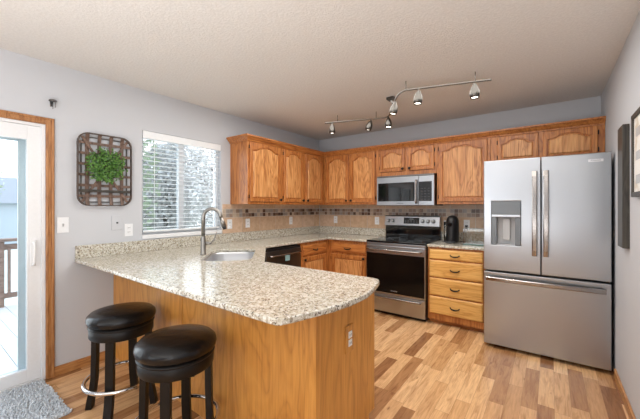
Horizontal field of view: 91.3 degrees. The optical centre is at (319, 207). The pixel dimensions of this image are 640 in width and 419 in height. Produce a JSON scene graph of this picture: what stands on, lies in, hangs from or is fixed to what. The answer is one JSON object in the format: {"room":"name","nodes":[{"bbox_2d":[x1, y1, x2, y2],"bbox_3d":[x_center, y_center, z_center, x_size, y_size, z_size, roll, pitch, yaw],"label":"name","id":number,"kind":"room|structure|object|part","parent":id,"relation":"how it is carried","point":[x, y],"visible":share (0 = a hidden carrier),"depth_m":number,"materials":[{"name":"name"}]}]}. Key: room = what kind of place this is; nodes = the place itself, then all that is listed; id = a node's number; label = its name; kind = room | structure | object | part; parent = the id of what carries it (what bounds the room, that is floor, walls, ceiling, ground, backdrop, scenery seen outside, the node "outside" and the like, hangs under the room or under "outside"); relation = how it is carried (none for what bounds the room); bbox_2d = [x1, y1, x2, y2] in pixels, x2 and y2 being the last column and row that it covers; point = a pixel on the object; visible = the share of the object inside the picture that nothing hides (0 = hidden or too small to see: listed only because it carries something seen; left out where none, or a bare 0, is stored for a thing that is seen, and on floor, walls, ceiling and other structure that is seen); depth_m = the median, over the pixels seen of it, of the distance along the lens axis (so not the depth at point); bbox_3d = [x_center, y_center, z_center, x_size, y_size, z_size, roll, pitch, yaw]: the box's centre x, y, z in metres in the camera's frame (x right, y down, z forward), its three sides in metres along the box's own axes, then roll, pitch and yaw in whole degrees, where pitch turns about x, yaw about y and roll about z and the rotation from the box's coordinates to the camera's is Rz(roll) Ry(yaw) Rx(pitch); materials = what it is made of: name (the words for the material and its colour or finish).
{"room":"kitchen","nodes":[
{"label":"kitchen","id":0,"kind":"room"},
{"bbox_2d":[0,48,318,378],"bbox_3d":[-2.318,0.103,2.297,0.120,2.479,7.600,0,0,36],"label":"wall","id":1,"kind":"structure","parent":0,"point":[86,102],"depth_m":2.66,"materials":[{"name":"grey paint"}]},
{"bbox_2d":[0,117,44,393],"bbox_3d":[-2.715,0.350,1.719,0.157,1.985,1.838,0,0,36],"label":"door","id":2,"kind":"structure","parent":1,"relation":"in","point":[30,137],"depth_m":2.40,"materials":[{"name":"white plastic"}]},
{"bbox_3d":[-2.510,0.350,2.115,0.012,1.925,0.880,0,0,36],"label":"screen frame","id":3,"kind":"part","parent":2,"relation":"part of","materials":[{"name":"blue metal"}]},
{"bbox_3d":[-2.170,0.352,2.372,0.054,0.186,0.017,0,0,36],"label":"handle","id":4,"kind":"part","parent":2,"relation":"part of","materials":[{"name":"white plastic"}]},
{"bbox_2d":[0,109,54,378],"bbox_3d":[-2.678,0.323,1.691,0.021,2.039,1.946,0,0,36],"label":"trim","id":5,"kind":"structure","parent":1,"relation":"attached to","point":[50,123],"depth_m":2.45,"materials":[{"name":"brown wood"}]},
{"bbox_2d":[48,99,56,107],"bbox_3d":[-2.094,-0.805,2.449,0.060,0.075,0.052,0,0,36],"label":"wall hook","id":6,"kind":"object","parent":1,"relation":"attached to","point":[50,100],"visible":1,"depth_m":2.44,"materials":[{"name":"grey plastic"}]},
{"bbox_2d":[57,217,68,232],"bbox_3d":[-2.068,0.144,2.519,0.018,0.125,0.075,0,0,36],"label":"light switch","id":7,"kind":"object","parent":1,"relation":"attached to","point":[62,222],"visible":1,"depth_m":2.52,"materials":[{"name":"white plastic"}]},
{"bbox_2d":[54,351,104,376],"bbox_3d":[-1.984,1.305,2.638,0.014,0.075,0.415,0,0,36],"label":"baseboard","id":8,"kind":"structure","parent":1,"relation":"attached to","point":[73,365],"depth_m":2.58,"materials":[{"name":"brown wood"}]},
{"bbox_2d":[76,132,131,205],"bbox_3d":[-1.883,-0.320,2.744,0.039,0.620,0.416,0,0,36],"label":"basket","id":9,"kind":"object","parent":1,"relation":"attached to","point":[85,197],"visible":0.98,"depth_m":2.71,"materials":[{"name":"brown wicker"}]},
{"bbox_2d":[84,146,127,184],"bbox_3d":[-1.855,-0.358,2.718,0.076,0.321,0.319,0,0,36],"label":"wreath","id":10,"kind":"object","parent":9,"relation":"hanging from","point":[95,165],"visible":1,"depth_m":2.70,"materials":[{"name":"green plant"}]},
{"bbox_2d":[112,216,122,229],"bbox_3d":[-1.839,0.142,2.836,0.010,0.130,0.090,0,0,36],"label":"wall jack","id":11,"kind":"object","parent":1,"relation":"attached to","point":[117,221],"visible":1,"depth_m":2.84,"materials":[{"name":"grey paint"}]},
{"bbox_2d":[125,224,132,235],"bbox_3d":[-1.782,0.212,2.914,0.009,0.115,0.070,0,0,36],"label":"wall outlet","id":12,"kind":"object","parent":1,"relation":"attached to","point":[128,227],"visible":1,"depth_m":2.91,"materials":[{"name":"white plastic"}]},
{"bbox_2d":[142,139,217,234],"bbox_3d":[-1.512,-0.236,3.420,0.055,1.020,0.896,0,0,36],"label":"window","id":13,"kind":"structure","parent":1,"relation":"in","point":[180,188],"depth_m":3.39,"materials":[{"name":"white plastic"}]},
{"bbox_2d":[142,130,220,232],"bbox_3d":[-1.466,-0.248,3.386,0.059,0.988,0.884,0,0,36],"label":"window blind","id":14,"kind":"object","parent":13,"relation":"attached to","point":[148,135],"visible":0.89,"depth_m":3.32,"materials":[{"name":"white plastic"}]},
{"bbox_3d":[-1.660,-0.221,3.134,0.003,0.910,0.004,0,0,36],"label":"ladder cord","id":15,"kind":"part","parent":14,"relation":"part of","materials":[{"name":"white fabric"}]},
{"bbox_3d":[-1.471,0.237,3.390,0.046,0.018,0.872,0,0,36],"label":"rail","id":16,"kind":"part","parent":14,"relation":"part of","materials":[{"name":"white plastic"}]},
{"bbox_2d":[142,230,220,238],"bbox_3d":[-1.465,0.290,3.385,0.062,0.039,0.896,0,0,36],"label":"window sill","id":17,"kind":"structure","parent":1,"relation":"attached to","point":[162,235],"depth_m":3.29,"materials":[{"name":"white plastic"}]},
{"bbox_2d":[230,141,281,204],"bbox_3d":[-0.783,-0.414,3.958,0.374,0.757,0.568,0,0,36],"label":"upper cabinet","id":18,"kind":"object","parent":1,"relation":"attached to","point":[255,168],"visible":1,"depth_m":3.78,"materials":[{"name":"brown wood"}]},
{"bbox_3d":[-0.667,-0.418,3.871,0.020,0.704,0.523,0,0,36],"label":"door","id":19,"kind":"part","parent":18,"relation":"part of","materials":[{"name":"brown wood"}]},
{"bbox_2d":[226,116,605,156],"bbox_3d":[0.769,-0.810,3.363,3.579,0.068,1.569,0,0,36],"label":"crown molding","id":20,"kind":"structure","parent":18,"relation":"attached to","point":[601,120],"depth_m":3.70,"materials":[{"name":"brown wood"}]},
{"bbox_2d":[266,148,323,204],"bbox_3d":[-0.238,-0.414,4.697,0.374,0.757,1.264,0,0,36],"label":"upper cabinet","id":21,"kind":"object","parent":1,"relation":"attached to","point":[302,174],"visible":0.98,"depth_m":4.42,"materials":[{"name":"brown wood"}]},
{"bbox_3d":[-0.359,-0.418,4.288,0.020,0.704,0.406,0,0,36],"label":"door","id":22,"kind":"part","parent":21,"relation":"part of","materials":[{"name":"brown wood"}]},
{"bbox_3d":[-0.083,-0.418,4.662,0.020,0.704,0.416,0,0,36],"label":"door","id":23,"kind":"part","parent":21,"relation":"part of","materials":[{"name":"brown wood"}]},
{"bbox_2d":[0,0,639,139],"bbox_3d":[0.303,-1.187,0.376,6.620,0.100,7.820,0,0,36],"label":"ceiling","id":24,"kind":"structure","parent":0,"point":[294,66],"depth_m":2.27,"materials":[{"name":"white paint"}]},
{"bbox_2d":[325,72,491,133],"bbox_3d":[0.760,-1.023,3.263,0.482,0.226,1.863,0,0,-33],"label":"track light","id":25,"kind":"object","parent":24,"relation":"attached to","point":[474,92],"visible":1,"depth_m":2.84,"materials":[{"name":"silver metal"}]},
{"bbox_2d":[44,311,628,418],"bbox_3d":[0.303,1.402,0.376,6.620,0.120,7.820,0,0,36],"label":"floor","id":26,"kind":"structure","parent":0,"point":[429,369],"depth_m":2.38,"materials":[{"name":"laminate"}]},
{"bbox_2d":[0,378,71,418],"bbox_3d":[-2.218,1.325,1.755,0.659,0.034,1.177,0,0,36],"label":"rug","id":27,"kind":"object","parent":26,"relation":"on","point":[35,400],"visible":1,"depth_m":2.10,"materials":[{"name":"grey fabric"}]},
{"bbox_2d":[81,302,157,418],"bbox_3d":[-1.340,1.013,2.120,0.448,0.659,0.448,0,0,-10],"label":"bar stool","id":28,"kind":"object","parent":26,"relation":"on","point":[109,325],"visible":0.82,"depth_m":2.00,"materials":[{"name":"black leather"}]},
{"bbox_3d":[-1.520,1.064,2.090,0.072,0.556,0.048,0,0,-10],"label":"leg","id":29,"kind":"part","parent":28,"relation":"part of","materials":[{"name":"brown wood"}]},
{"bbox_3d":[-1.310,1.064,1.940,0.048,0.556,0.072,0,0,-10],"label":"leg","id":30,"kind":"part","parent":28,"relation":"part of","materials":[{"name":"brown wood"}]},
{"bbox_2d":[85,302,155,330],"bbox_3d":[-1.340,0.726,2.120,0.406,0.086,0.406,0,0,-10],"label":"seat cushion","id":31,"kind":"object","parent":28,"relation":"on","point":[128,316],"depth_m":2.01,"materials":[{"name":"black leather"}]},
{"bbox_3d":[-1.340,0.776,2.120,0.388,0.012,0.388,0,0,-10],"label":"swivel plate","id":32,"kind":"part","parent":28,"relation":"part of","materials":[{"name":"black leather"}]},
{"bbox_3d":[-1.371,1.064,2.300,0.048,0.556,0.072,0,0,-10],"label":"leg","id":33,"kind":"part","parent":28,"relation":"part of","materials":[{"name":"brown wood"}]},
{"bbox_3d":[-1.161,1.064,2.151,0.072,0.556,0.048,0,0,-10],"label":"leg","id":34,"kind":"part","parent":28,"relation":"part of","materials":[{"name":"brown wood"}]},
{"bbox_2d":[133,324,220,418],"bbox_3d":[-0.770,1.013,1.684,0.448,0.659,0.448,0,0,-8],"label":"bar stool","id":35,"kind":"object","parent":26,"relation":"on","point":[165,356],"visible":1,"depth_m":1.59,"materials":[{"name":"black leather"}]},
{"bbox_3d":[-0.951,1.064,1.659,0.072,0.556,0.048,0,0,-8],"label":"leg","id":36,"kind":"part","parent":35,"relation":"part of","materials":[{"name":"brown wood"}]},
{"bbox_3d":[-0.746,1.064,1.503,0.048,0.556,0.072,0,0,-8],"label":"leg","id":37,"kind":"part","parent":35,"relation":"part of","materials":[{"name":"brown wood"}]},
{"bbox_3d":[-0.770,0.776,1.684,0.388,0.012,0.388,0,0,-8],"label":"swivel plate","id":38,"kind":"part","parent":35,"relation":"part of","materials":[{"name":"black leather"}]},
{"bbox_2d":[133,324,216,366],"bbox_3d":[-0.770,0.726,1.684,0.406,0.086,0.406,0,0,-8],"label":"seat cushion","id":39,"kind":"object","parent":35,"relation":"on","point":[183,345],"depth_m":1.58,"materials":[{"name":"black leather"}]},
{"bbox_3d":[-0.794,1.064,1.864,0.048,0.556,0.072,0,0,-8],"label":"leg","id":40,"kind":"part","parent":35,"relation":"part of","materials":[{"name":"brown wood"}]},
{"bbox_3d":[-0.590,1.064,1.708,0.072,0.556,0.048,0,0,-8],"label":"leg","id":41,"kind":"part","parent":35,"relation":"part of","materials":[{"name":"brown wood"}]},
{"bbox_2d":[114,275,373,418],"bbox_3d":[-0.746,0.900,2.391,2.293,0.885,0.657,0,0,36],"label":"base cabinet","id":42,"kind":"object","parent":26,"relation":"on","point":[302,369],"visible":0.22,"depth_m":1.72,"materials":[{"name":"brown wood"}]},
{"bbox_3d":[-1.398,0.900,2.481,1.137,0.885,0.012,0,0,36],"label":"panel","id":43,"kind":"part","parent":42,"relation":"part of","materials":[{"name":"brown wood"}]},
{"bbox_3d":[-0.491,0.900,1.812,1.106,0.885,0.012,0,0,36],"label":"panel","id":44,"kind":"part","parent":42,"relation":"part of","materials":[{"name":"brown wood"}]},
{"bbox_3d":[0.164,0.900,1.710,0.012,0.885,0.568,0,0,36],"label":"panel","id":45,"kind":"part","parent":42,"relation":"part of","materials":[{"name":"brown wood"}]},
{"bbox_2d":[345,323,352,353],"bbox_3d":[0.160,0.707,1.684,0.012,0.148,0.080,0,0,36],"label":"wall outlet","id":46,"kind":"object","parent":42,"relation":"attached to","point":[348,329],"visible":1,"depth_m":1.67,"materials":[{"name":"brown plastic"}]},
{"bbox_2d":[265,244,301,266],"bbox_3d":[-0.644,0.908,3.883,0.653,0.868,0.612,0,0,36],"label":"dishwasher","id":47,"kind":"object","parent":26,"relation":"on","point":[290,255],"visible":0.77,"depth_m":3.73,"materials":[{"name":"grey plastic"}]},
{"bbox_3d":[-0.439,0.491,3.732,0.028,0.029,0.604,0,0,36],"label":"control panel","id":48,"kind":"part","parent":47,"relation":"part of","materials":[{"name":"black plastic"}]},
{"bbox_3d":[-0.400,0.557,3.703,0.048,0.019,0.541,0,0,36],"label":"handle","id":49,"kind":"part","parent":47,"relation":"part of","materials":[{"name":"metal"}]},
{"bbox_2d":[299,239,327,270],"bbox_3d":[-0.110,0.900,4.632,0.657,0.885,1.215,0,0,36],"label":"base cabinet","id":50,"kind":"object","parent":26,"relation":"on","point":[314,255],"visible":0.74,"depth_m":4.21,"materials":[{"name":"brown wood"}]},
{"bbox_2d":[75,226,385,325],"bbox_3d":[-0.047,0.389,3.223,2.432,0.136,3.410,0,0,36],"label":"countertop","id":51,"kind":"structure","parent":50,"relation":"on","point":[255,288],"depth_m":1.99,"materials":[{"name":"stone"}]},
{"bbox_2d":[200,207,226,254],"bbox_3d":[-0.961,0.214,2.819,0.236,0.429,0.054,0,0,-1],"label":"faucet","id":52,"kind":"object","parent":51,"relation":"on","point":[204,243],"visible":1,"depth_m":2.80,"materials":[{"name":"silver metal"}]},
{"bbox_3d":[-0.985,0.284,2.824,0.108,0.115,0.026,0,0,-5],"label":"lever","id":53,"kind":"part","parent":52,"relation":"part of","materials":[{"name":"silver metal"}]},
{"bbox_2d":[203,252,253,260],"bbox_3d":[-0.814,0.560,2.846,0.450,0.203,0.730,0,0,-9],"label":"sink","id":54,"kind":"object","parent":51,"relation":"in","point":[221,256],"visible":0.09,"depth_m":3.18,"materials":[{"name":"metal"}]},
{"bbox_3d":[-0.071,0.560,4.206,0.020,0.128,0.510,0,0,36],"label":"drawer","id":55,"kind":"part","parent":50,"relation":"part of","materials":[{"name":"brown wood"}]},
{"bbox_3d":[-0.071,0.935,4.206,0.020,0.565,0.510,0,0,36],"label":"door","id":56,"kind":"part","parent":50,"relation":"part of","materials":[{"name":"brown wood"}]},
{"bbox_2d":[328,239,366,276],"bbox_3d":[0.533,0.900,4.504,0.636,0.885,0.657,0,0,36],"label":"base cabinet","id":57,"kind":"object","parent":26,"relation":"on","point":[346,257],"visible":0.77,"depth_m":4.26,"materials":[{"name":"brown wood"}]},
{"bbox_3d":[0.382,0.560,4.263,0.548,0.128,0.020,0,0,36],"label":"drawer","id":58,"kind":"part","parent":57,"relation":"part of","materials":[{"name":"brown wood"}]},
{"bbox_3d":[0.382,0.935,4.263,0.548,0.565,0.020,0,0,36],"label":"door","id":59,"kind":"part","parent":57,"relation":"part of","materials":[{"name":"brown wood"}]},
{"bbox_2d":[367,215,440,321],"bbox_3d":[1.075,0.727,4.047,0.766,1.224,0.714,0,0,36],"label":"range","id":60,"kind":"object","parent":26,"relation":"on","point":[398,259],"visible":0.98,"depth_m":3.83,"materials":[{"name":"silver metal"}]},
{"bbox_3d":[0.883,0.527,3.787,0.694,0.025,0.066,0,0,36],"label":"handle","id":61,"kind":"part","parent":60,"relation":"part of","materials":[{"name":"metal"}]},
{"bbox_3d":[0.915,0.780,3.830,0.754,0.600,0.041,0,0,36],"label":"oven door","id":62,"kind":"part","parent":60,"relation":"part of","materials":[{"name":"black glass"}]},
{"bbox_3d":[0.919,0.462,3.835,0.754,0.028,0.028,0,0,36],"label":"rail","id":63,"kind":"part","parent":60,"relation":"part of","materials":[{"name":"silver metal"}]},
{"bbox_3d":[0.896,1.117,3.804,0.670,0.017,0.031,0,0,36],"label":"handle","id":64,"kind":"part","parent":60,"relation":"part of","materials":[{"name":"metal"}]},
{"bbox_3d":[0.916,1.192,3.832,0.754,0.210,0.037,0,0,36],"label":"warming drawer","id":65,"kind":"part","parent":60,"relation":"part of","materials":[{"name":"silver metal"}]},
{"bbox_2d":[367,236,440,245],"bbox_3d":[1.098,0.433,4.079,0.762,0.026,0.633,0,0,36],"label":"cooktop","id":66,"kind":"object","parent":60,"relation":"in","point":[386,240],"depth_m":3.95,"materials":[{"name":"black glass"}]},
{"bbox_3d":[1.260,0.186,4.298,0.766,0.141,0.083,0,0,36],"label":"control panel","id":67,"kind":"part","parent":60,"relation":"part of","materials":[{"name":"silver metal"}]},
{"bbox_2d":[428,247,485,331],"bbox_3d":[1.662,0.900,3.672,0.610,0.885,0.657,0,0,36],"label":"base cabinet","id":68,"kind":"object","parent":26,"relation":"on","point":[455,276],"visible":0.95,"depth_m":3.44,"materials":[{"name":"brown wood"}]},
{"bbox_2d":[427,231,483,250],"bbox_3d":[1.668,0.389,3.682,0.616,0.136,0.635,0,0,36],"label":"countertop","id":69,"kind":"structure","parent":68,"relation":"on","point":[471,237],"depth_m":3.68,"materials":[{"name":"stone"}]},
{"bbox_2d":[442,215,458,243],"bbox_3d":[1.571,0.263,3.781,0.189,0.330,0.256,0,0,36],"label":"coffee machine","id":70,"kind":"object","parent":69,"relation":"on","point":[451,225],"visible":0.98,"depth_m":3.72,"materials":[{"name":"black plastic"}]},
{"bbox_3d":[1.565,0.297,3.876,0.056,0.238,0.110,0,0,36],"label":"water tank","id":71,"kind":"part","parent":70,"relation":"part of","materials":[{"name":"clear plastic"}]},
{"bbox_2d":[463,228,483,245],"bbox_3d":[1.776,0.338,3.577,0.228,0.181,0.188,0,0,36],"label":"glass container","id":72,"kind":"object","parent":69,"relation":"on","point":[465,242],"visible":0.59,"depth_m":3.59,"materials":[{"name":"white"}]},
{"bbox_3d":[1.488,1.116,3.447,0.554,0.196,0.020,0,0,36],"label":"drawer","id":73,"kind":"part","parent":68,"relation":"part of","materials":[{"name":"brown wood"}]},
{"bbox_3d":[1.488,0.906,3.447,0.554,0.196,0.020,0,0,36],"label":"drawer","id":74,"kind":"part","parent":68,"relation":"part of","materials":[{"name":"brown wood"}]},
{"bbox_3d":[1.488,0.699,3.447,0.554,0.190,0.020,0,0,36],"label":"drawer","id":75,"kind":"part","parent":68,"relation":"part of","materials":[{"name":"brown wood"}]},
{"bbox_3d":[1.488,0.535,3.447,0.554,0.110,0.020,0,0,36],"label":"drawer","id":76,"kind":"part","parent":68,"relation":"part of","materials":[{"name":"brown wood"}]},
{"bbox_2d":[484,152,611,370],"bbox_3d":[2.177,0.450,3.062,0.912,1.785,0.912,0,0,36],"label":"refrigerator","id":77,"kind":"object","parent":26,"relation":"on","point":[548,220],"visible":1,"depth_m":2.71,"materials":[{"name":"grey metal"}]},
{"bbox_3d":[1.751,0.082,2.944,0.236,0.021,0.065,0,0,36],"label":"dispenser trim","id":78,"kind":"part","parent":77,"relation":"part of","materials":[{"name":"silver metal"}]},
{"bbox_3d":[1.752,0.008,2.945,0.236,0.125,0.062,0,0,36],"label":"dispenser panel","id":79,"kind":"part","parent":77,"relation":"part of","materials":[{"name":"grey plastic"}]},
{"bbox_3d":[1.788,0.079,2.925,0.449,1.043,0.071,0,0,36],"label":"door","id":80,"kind":"part","parent":77,"relation":"part of","materials":[{"name":"silver metal"}]},
{"bbox_3d":[1.895,0.057,2.761,0.038,0.750,0.066,0,0,36],"label":"door handle","id":81,"kind":"part","parent":77,"relation":"part of","materials":[{"name":"metal"}]},
{"bbox_3d":[1.961,0.057,2.712,0.038,0.750,0.066,0,0,36],"label":"door handle","id":82,"kind":"part","parent":77,"relation":"part of","materials":[{"name":"metal"}]},
{"bbox_3d":[1.975,0.962,2.787,0.912,0.691,0.071,0,0,36],"label":"freezer drawer","id":83,"kind":"part","parent":77,"relation":"part of","materials":[{"name":"silver metal"}]},
{"bbox_3d":[2.158,0.079,2.652,0.457,1.043,0.071,0,0,36],"label":"door","id":84,"kind":"part","parent":77,"relation":"part of","materials":[{"name":"silver metal"}]},
{"bbox_2d":[319,96,600,239],"bbox_3d":[1.455,0.103,4.311,3.803,2.479,0.120,0,0,36],"label":"wall","id":85,"kind":"structure","parent":0,"point":[590,107],"depth_m":3.88,"materials":[{"name":"grey paint"}]},
{"bbox_2d":[324,151,378,204],"bbox_3d":[0.513,-0.414,4.696,0.935,0.757,0.374,0,0,36],"label":"upper cabinet","id":86,"kind":"object","parent":85,"relation":"attached to","point":[349,179],"visible":0.95,"depth_m":4.54,"materials":[{"name":"brown wood"}]},
{"bbox_3d":[0.256,-0.418,4.704,0.397,0.704,0.020,0,0,36],"label":"door","id":87,"kind":"part","parent":86,"relation":"part of","materials":[{"name":"brown wood"}]},
{"bbox_3d":[0.603,-0.418,4.448,0.399,0.704,0.020,0,0,36],"label":"door","id":88,"kind":"part","parent":86,"relation":"part of","materials":[{"name":"brown wood"}]},
{"bbox_2d":[222,204,483,233],"bbox_3d":[0.476,0.142,3.743,2.659,0.356,1.954,0,0,36],"label":"tile backsplash","id":89,"kind":"structure","parent":85,"relation":"attached to","point":[262,217],"depth_m":4.42,"materials":[{"name":"tile"}]},
{"bbox_2d":[227,219,231,228],"bbox_3d":[-1.102,0.207,3.819,0.009,0.115,0.070,0,0,36],"label":"wall outlet","id":90,"kind":"object","parent":89,"relation":"attached to","point":[229,221],"visible":1,"depth_m":3.81,"materials":[{"name":"white plastic"}]},
{"bbox_2d":[246,219,249,227],"bbox_3d":[-0.934,0.207,4.046,0.009,0.115,0.070,0,0,36],"label":"wall outlet","id":91,"kind":"object","parent":89,"relation":"attached to","point":[247,220],"visible":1,"depth_m":4.04,"materials":[{"name":"white plastic"}]},
{"bbox_2d":[375,217,378,224],"bbox_3d":[0.850,0.202,4.663,0.070,0.115,0.009,0,0,36],"label":"wall outlet","id":92,"kind":"object","parent":89,"relation":"attached to","point":[376,218],"visible":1,"depth_m":4.66,"materials":[{"name":"white plastic"}]},
{"bbox_2d":[464,220,469,228],"bbox_3d":[1.844,0.217,3.930,0.070,0.115,0.009,0,0,36],"label":"wall outlet","id":93,"kind":"object","parent":89,"relation":"attached to","point":[466,222],"visible":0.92,"depth_m":3.92,"materials":[{"name":"white plastic"}]},
{"bbox_2d":[379,144,436,176],"bbox_3d":[1.204,-0.606,4.186,0.778,0.373,0.374,0,0,36],"label":"upper cabinet","id":94,"kind":"object","parent":85,"relation":"attached to","point":[418,159],"visible":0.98,"depth_m":4.04,"materials":[{"name":"brown wood"}]},
{"bbox_3d":[0.967,-0.621,4.180,0.352,0.297,0.020,0,0,36],"label":"door","id":95,"kind":"part","parent":94,"relation":"part of","materials":[{"name":"brown wood"}]},
{"bbox_2d":[377,173,442,205],"bbox_3d":[1.176,-0.216,4.151,0.763,0.393,0.444,0,0,36],"label":"microwave","id":96,"kind":"object","parent":94,"relation":"attached to","point":[414,189],"visible":0.99,"depth_m":3.98,"materials":[{"name":"silver metal"}]},
{"bbox_3d":[1.007,-0.206,4.083,0.572,0.368,0.026,0,0,36],"label":"door","id":97,"kind":"part","parent":96,"relation":"part of","materials":[{"name":"silver metal"}]},
{"bbox_3d":[1.197,-0.193,3.893,0.025,0.300,0.054,0,0,36],"label":"handle","id":98,"kind":"part","parent":96,"relation":"part of","materials":[{"name":"metal"}]},
{"bbox_3d":[1.296,-0.197,3.852,0.159,0.242,0.002,0,0,36],"label":"keypad glass","id":99,"kind":"part","parent":96,"relation":"part of","materials":[{"name":"black glass"}]},
{"bbox_3d":[1.315,-0.206,3.856,0.189,0.368,0.026,0,0,36],"label":"control panel","id":100,"kind":"part","parent":96,"relation":"part of","materials":[{"name":"silver metal"}]},
{"bbox_3d":[1.275,-0.621,3.953,0.326,0.297,0.020,0,0,36],"label":"door","id":101,"kind":"part","parent":94,"relation":"part of","materials":[{"name":"brown wood"}]},
{"bbox_2d":[437,138,490,203],"bbox_3d":[1.763,-0.414,3.793,0.584,0.757,0.343,0,0,36],"label":"upper cabinet","id":102,"kind":"object","parent":85,"relation":"attached to","point":[460,165],"visible":0.96,"depth_m":3.65,"materials":[{"name":"brown wood"}]},
{"bbox_2d":[491,124,604,160],"bbox_3d":[2.382,-0.625,3.337,0.951,0.335,0.343,0,0,36],"label":"upper cabinet","id":103,"kind":"object","parent":85,"relation":"attached to","point":[589,139],"visible":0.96,"depth_m":3.16,"materials":[{"name":"brown wood"}]},
{"bbox_3d":[2.107,-0.629,3.339,0.366,0.282,0.020,0,0,36],"label":"door","id":104,"kind":"part","parent":103,"relation":"part of","materials":[{"name":"brown wood"}]},
{"bbox_3d":[2.458,-0.629,3.080,0.418,0.282,0.020,0,0,36],"label":"door","id":105,"kind":"part","parent":103,"relation":"part of","materials":[{"name":"brown wood"}]},
{"bbox_2d":[601,11,639,418],"bbox_3d":[1.463,0.103,1.186,0.120,2.479,4.900,0,0,36],"label":"wall","id":106,"kind":"structure","parent":0,"point":[620,97],"depth_m":2.15,"materials":[{"name":"grey paint"}]},
{"bbox_2d":[618,124,629,248],"bbox_3d":[2.047,-0.136,2.109,0.036,0.813,0.180,0,0,36],"label":"board","id":107,"kind":"object","parent":106,"relation":"attached to","point":[624,130],"visible":1,"depth_m":2.04,"materials":[{"name":"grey wood"}]},
{"bbox_2d":[614,368,635,418],"bbox_3d":[1.136,1.305,0.855,0.014,0.075,3.980,0,0,36],"label":"baseboard","id":108,"kind":"structure","parent":106,"relation":"attached to","point":[622,392],"depth_m":2.13,"materials":[{"name":"brown wood"}]},
{"bbox_2d":[631,107,639,196],"bbox_3d":[1.661,-0.303,1.577,0.026,0.486,0.725,0,0,36],"label":"framed print","id":109,"kind":"object","parent":106,"relation":"attached to","point":[635,118],"visible":1,"depth_m":1.82,"materials":[{"name":"brown wood"}]},
{"label":"outside","id":110,"kind":"structure","parent":0,"visible":0},
{"bbox_2d":[4,218,208,305],"bbox_3d":[-24.214,2.567,23.169,59.860,0.050,80.000,0,0,36],"label":"ground","id":111,"kind":"structure","parent":110,"point":[8,301],"depth_m":11.62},
{"bbox_2d":[0,177,16,243],"bbox_3d":[-23.267,0.142,24.334,7.800,4.800,9.800,0,0,36],"label":"neighbor house","id":112,"kind":"structure","parent":111,"relation":"on","point":[8,198],"depth_m":21.42,"materials":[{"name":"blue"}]},
{"bbox_2d":[143,140,161,229],"bbox_3d":[-5.956,-0.642,9.679,1.890,6.374,1.877,0,0,36],"label":"tree","id":113,"kind":"object","parent":111,"relation":"on","point":[146,204],"visible":0.08,"depth_m":9.85,"materials":[{"name":"green plant"}]},
{"bbox_2d":[143,145,197,229],"bbox_3d":[-6.690,-0.057,13.469,2.800,5.205,2.775,0,0,36],"label":"tree","id":114,"kind":"object","parent":111,"relation":"on","point":[170,199],"visible":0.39,"depth_m":13.02,"materials":[{"name":"green plant"}]},
{"bbox_2d":[144,142,212,228],"bbox_3d":[-8.355,-0.820,18.445,4.528,6.728,4.560,0,0,36],"label":"tree","id":115,"kind":"object","parent":111,"relation":"on","point":[194,168],"visible":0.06,"depth_m":17.74,"materials":[{"name":"green plant"}]},
{"bbox_2d":[188,150,212,226],"bbox_3d":[-4.155,0.064,12.845,2.387,4.962,2.392,0,0,36],"label":"tree","id":116,"kind":"object","parent":111,"relation":"on","point":[206,195],"visible":0.25,"depth_m":12.37,"materials":[{"name":"green plant"}]},
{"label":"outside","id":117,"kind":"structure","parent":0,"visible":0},
{"bbox_2d":[0,304,16,374],"bbox_3d":[-3.705,1.415,2.994,2.920,0.035,5.875,0,0,36],"label":"wooden deck","id":118,"kind":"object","parent":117,"point":[8,313],"visible":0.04,"depth_m":3.33,"materials":[{"name":"white wood"}]},
{"bbox_2d":[0,238,16,307],"bbox_3d":[-4.862,0.920,3.801,0.160,0.955,5.800,0,0,36],"label":"deck railing","id":119,"kind":"object","parent":118,"relation":"on","point":[8,247],"visible":0.17,"depth_m":4.39,"materials":[{"name":"brown wood"}]},
{"bbox_3d":[-4.463,0.940,4.351,0.090,0.915,0.090,0,0,36],"label":"railing post","id":120,"kind":"part","parent":119,"relation":"part of","materials":[{"name":"brown wood"}]},
{"bbox_3d":[-4.862,0.462,3.801,0.160,0.040,5.800,0,0,36],"label":"rail","id":121,"kind":"part","parent":119,"relation":"part of","materials":[{"name":"brown wood"}]}
]}

